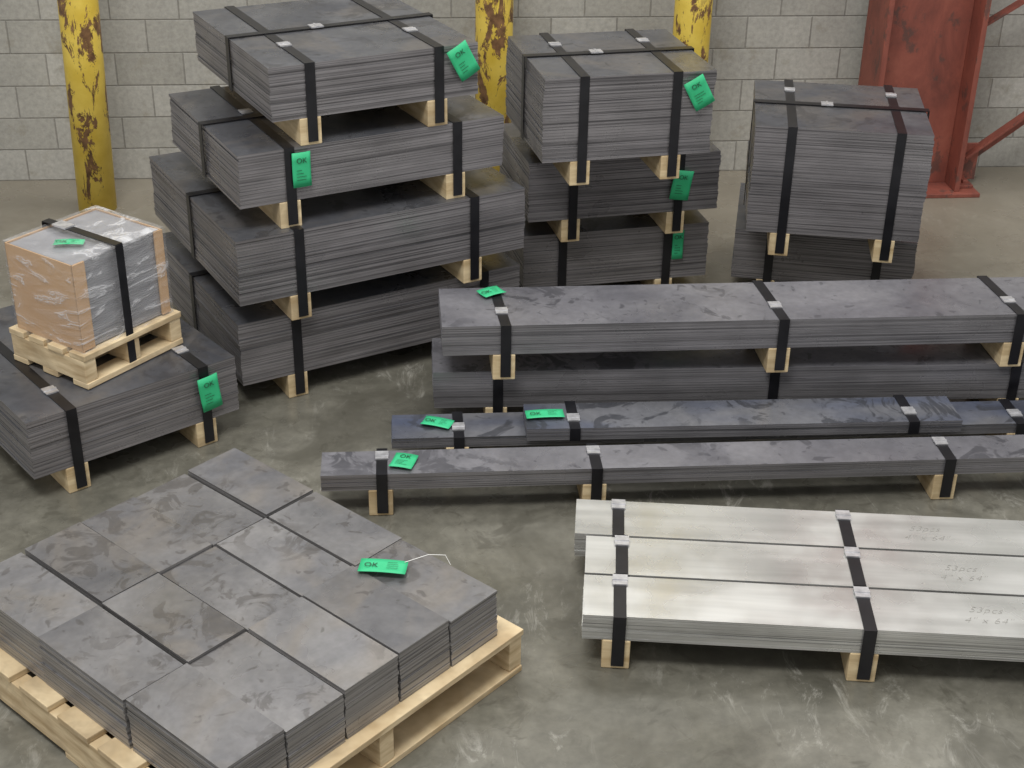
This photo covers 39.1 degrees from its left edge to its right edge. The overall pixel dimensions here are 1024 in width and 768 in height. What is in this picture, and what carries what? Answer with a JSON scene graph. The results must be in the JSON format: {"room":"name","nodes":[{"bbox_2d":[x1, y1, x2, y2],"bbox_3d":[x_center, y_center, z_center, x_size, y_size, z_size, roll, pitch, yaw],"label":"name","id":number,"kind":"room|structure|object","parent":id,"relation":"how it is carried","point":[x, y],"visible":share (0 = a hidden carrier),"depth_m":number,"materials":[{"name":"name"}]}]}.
{"room":"metal warehouse","nodes":[
{"label":"metal warehouse","id":0,"kind":"room"},
{"bbox_2d":[0,167,1023,767],"bbox_3d":[-0.015,0.926,3.450,11.000,0.100,11.200,1,28,0],"label":"floor","id":1,"kind":"structure","parent":0,"point":[675,705],"depth_m":4.16,"materials":[{"name":"concrete"}]},
{"bbox_2d":[57,0,116,212],"bbox_3d":[-1.786,-2.196,5.716,0.262,3.200,0.166,1,28,0],"label":"steel post","id":2,"kind":"object","parent":1,"relation":"on","point":[79,20],"visible":0.92,"depth_m":6.18,"materials":[{"name":"metal"}]},
{"bbox_2d":[0,305,238,492],"bbox_3d":[-1.405,-0.013,4.739,0.700,0.290,0.832,-21,35,-35],"label":"bundle","id":3,"kind":"object","parent":1,"relation":"on","point":[52,425],"visible":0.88,"depth_m":4.45,"materials":[{"name":"grey metal"}]},
{"bbox_2d":[4,207,182,389],"bbox_3d":[-1.316,-0.290,4.519,0.345,0.421,0.405,19,33,29],"label":"load","id":4,"kind":"object","parent":3,"relation":"on","point":[86,286],"visible":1,"depth_m":4.42,"materials":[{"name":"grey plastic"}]},
{"bbox_2d":[0,448,522,767],"bbox_3d":[-0.691,0.601,3.618,1.072,0.293,0.970,23,35,35],"label":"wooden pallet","id":5,"kind":"object","parent":1,"relation":"on","point":[230,612],"visible":1,"depth_m":3.45,"materials":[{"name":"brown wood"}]},
{"bbox_2d":[163,232,519,397],"bbox_3d":[-0.656,-0.363,5.375,1.088,0.328,0.897,-15,32,-26],"label":"bundle","id":6,"kind":"object","parent":1,"relation":"on","point":[357,320],"visible":0.41,"depth_m":4.97,"materials":[{"name":"grey metal"}]},
{"bbox_2d":[149,151,524,320],"bbox_3d":[-0.636,-0.621,5.187,1.069,0.328,0.920,-14,32,-26],"label":"bundle","id":7,"kind":"object","parent":6,"relation":"on","point":[348,237],"visible":0.62,"depth_m":4.83,"materials":[{"name":"grey metal"}]},
{"bbox_2d":[169,85,503,228],"bbox_3d":[-0.611,-0.842,4.988,0.952,0.278,0.748,-14,32,-25],"label":"bundle","id":8,"kind":"object","parent":7,"relation":"on","point":[247,156],"visible":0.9,"depth_m":4.72,"materials":[{"name":"grey metal"}]},
{"bbox_2d":[193,0,479,145],"bbox_3d":[-0.600,-1.087,4.877,0.731,0.283,0.812,-13,31,-25],"label":"bundle","id":9,"kind":"object","parent":8,"relation":"on","point":[300,62],"visible":1,"depth_m":4.65,"materials":[{"name":"grey metal"}]},
{"bbox_2d":[475,0,512,170],"bbox_3d":[-0.067,-2.305,5.971,0.166,3.200,0.166,1,28,0],"label":"steel post","id":10,"kind":"object","parent":1,"relation":"on","point":[493,18],"visible":0.42,"depth_m":6.34,"materials":[{"name":"metal"}]},
{"bbox_2d":[503,210,708,286],"bbox_3d":[0.334,-0.598,5.855,0.746,0.315,0.646,-6,29,-12],"label":"bundle","id":11,"kind":"object","parent":1,"relation":"on","point":[622,248],"visible":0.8,"depth_m":5.58,"materials":[{"name":"grey metal"}]},
{"bbox_2d":[499,123,720,241],"bbox_3d":[0.367,-0.799,5.565,0.743,0.319,0.500,-6,29,-12],"label":"bundle","id":12,"kind":"object","parent":11,"relation":"on","point":[619,186],"visible":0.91,"depth_m":5.37,"materials":[{"name":"grey metal"}]},
{"bbox_2d":[505,29,716,185],"bbox_3d":[0.341,-1.010,5.203,0.626,0.398,0.593,-6,29,-12],"label":"bundle","id":13,"kind":"object","parent":12,"relation":"on","point":[576,99],"visible":1,"depth_m":4.98,"materials":[{"name":"grey metal"}]},
{"bbox_2d":[320,434,1023,515],"bbox_3d":[0.777,0.265,4.430,2.701,0.158,0.152,-1,28,-4],"label":"bundle","id":14,"kind":"object","parent":1,"relation":"on","point":[936,460],"visible":0.99,"depth_m":4.36,"materials":[{"name":"metal"}]},
{"bbox_2d":[673,0,712,62],"bbox_3d":[0.809,-2.305,5.998,0.166,3.200,0.166,1,28,0],"label":"steel post","id":15,"kind":"object","parent":1,"relation":"on","point":[692,18],"visible":0.33,"depth_m":6.32,"materials":[{"name":"metal"}]},
{"bbox_2d":[391,399,1023,448],"bbox_3d":[0.816,0.157,4.653,2.401,0.138,0.167,-1,28,-4],"label":"bundle","id":16,"kind":"object","parent":1,"relation":"on","point":[456,430],"visible":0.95,"depth_m":4.57,"materials":[{"name":"metal"}]},
{"bbox_2d":[523,395,962,440],"bbox_3d":[0.727,0.101,4.573,1.377,0.056,0.177,-1,28,-4],"label":"bundle","id":17,"kind":"object","parent":16,"relation":"on","point":[569,420],"visible":1,"depth_m":4.54,"materials":[{"name":"metal"}]},
{"bbox_2d":[432,338,1023,412],"bbox_3d":[1.033,-0.022,4.901,2.605,0.226,0.267,-1,28,-4],"label":"bundle","id":18,"kind":"object","parent":1,"relation":"on","point":[964,370],"visible":0.57,"depth_m":4.75,"materials":[{"name":"metal"}]},
{"bbox_2d":[438,276,1023,379],"bbox_3d":[1.063,-0.202,4.785,2.603,0.205,0.307,-1,28,-4],"label":"bundle","id":19,"kind":"object","parent":18,"relation":"on","point":[770,318],"visible":1,"depth_m":4.66,"materials":[{"name":"metal"}]},
{"bbox_2d":[574,498,1023,556],"bbox_3d":[1.175,0.482,4.023,2.001,0.173,0.190,3,28,3],"label":"bundle","id":20,"kind":"object","parent":1,"relation":"on","point":[840,528],"visible":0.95,"depth_m":4.00,"materials":[{"name":"metal"}]},
{"bbox_2d":[582,573,1023,681],"bbox_3d":[1.180,0.654,3.704,2.002,0.173,0.190,3,28,3],"label":"bundle","id":21,"kind":"object","parent":1,"relation":"on","point":[862,623],"visible":1,"depth_m":3.66,"materials":[{"name":"metal"}]},
{"bbox_2d":[585,534,1023,596],"bbox_3d":[1.195,0.569,3.863,2.001,0.173,0.190,3,28,3],"label":"bundle","id":22,"kind":"object","parent":1,"relation":"on","point":[846,567],"visible":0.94,"depth_m":3.84,"materials":[{"name":"metal"}]},
{"bbox_2d":[731,183,917,281],"bbox_3d":[1.250,-0.562,5.838,0.695,0.295,0.537,6,29,9],"label":"bundle","id":23,"kind":"object","parent":1,"relation":"on","point":[809,257],"visible":0.51,"depth_m":5.59,"materials":[{"name":"grey metal"}]},
{"bbox_2d":[744,79,933,262],"bbox_3d":[1.217,-0.822,5.477,0.642,0.506,0.596,5,28,7],"label":"bundle","id":24,"kind":"object","parent":23,"relation":"on","point":[824,159],"visible":1,"depth_m":5.23,"materials":[{"name":"grey metal"}]},
{"bbox_2d":[926,182,979,197],"bbox_3d":[1.866,-0.953,6.875,0.620,0.020,0.340,-1,28,-4],"label":"base plate","id":25,"kind":"object","parent":1,"relation":"on","point":[934,189],"visible":0.2,"depth_m":6.76,"materials":[{"name":"red paint"}]},
{"bbox_2d":[858,0,991,191],"bbox_3d":[1.888,-2.846,5.856,0.460,4.280,0.280,-1,28,-4],"label":"h-section","id":26,"kind":"object","parent":25,"relation":"on","point":[935,48],"visible":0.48,"depth_m":6.57,"materials":[{"name":"red paint"}]},
{"bbox_2d":[988,0,1023,25],"bbox_3d":[2.887,-2.063,6.379,1.609,1.059,0.057,-1,28,-4],"label":"diagonal brace","id":27,"kind":"object","parent":26,"relation":"attached to","point":[1018,3],"visible":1,"depth_m":6.51,"materials":[{"name":"red paint"}]},
{"bbox_2d":[960,142,979,187],"bbox_3d":[2.151,-1.062,6.854,0.129,0.199,0.220,-1,28,-4],"label":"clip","id":28,"kind":"object","parent":25,"relation":"on","point":[969,167],"visible":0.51,"depth_m":6.87,"materials":[{"name":"red paint"}]},
{"bbox_2d":[965,111,1023,159],"bbox_3d":[2.911,-1.595,6.634,1.530,1.212,0.057,-1,28,-4],"label":"diagonal brace","id":29,"kind":"object","parent":28,"relation":"attached to","point":[1017,122],"visible":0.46,"depth_m":6.81,"materials":[{"name":"red paint"}]},
{"bbox_2d":[0,0,1023,180],"bbox_3d":[0.042,-3.041,5.971,14.000,4.500,0.200,-1,28,-4],"label":"wall","id":30,"kind":"structure","parent":0,"point":[150,53],"depth_m":6.67,"materials":[{"name":"paint"}]}
]}

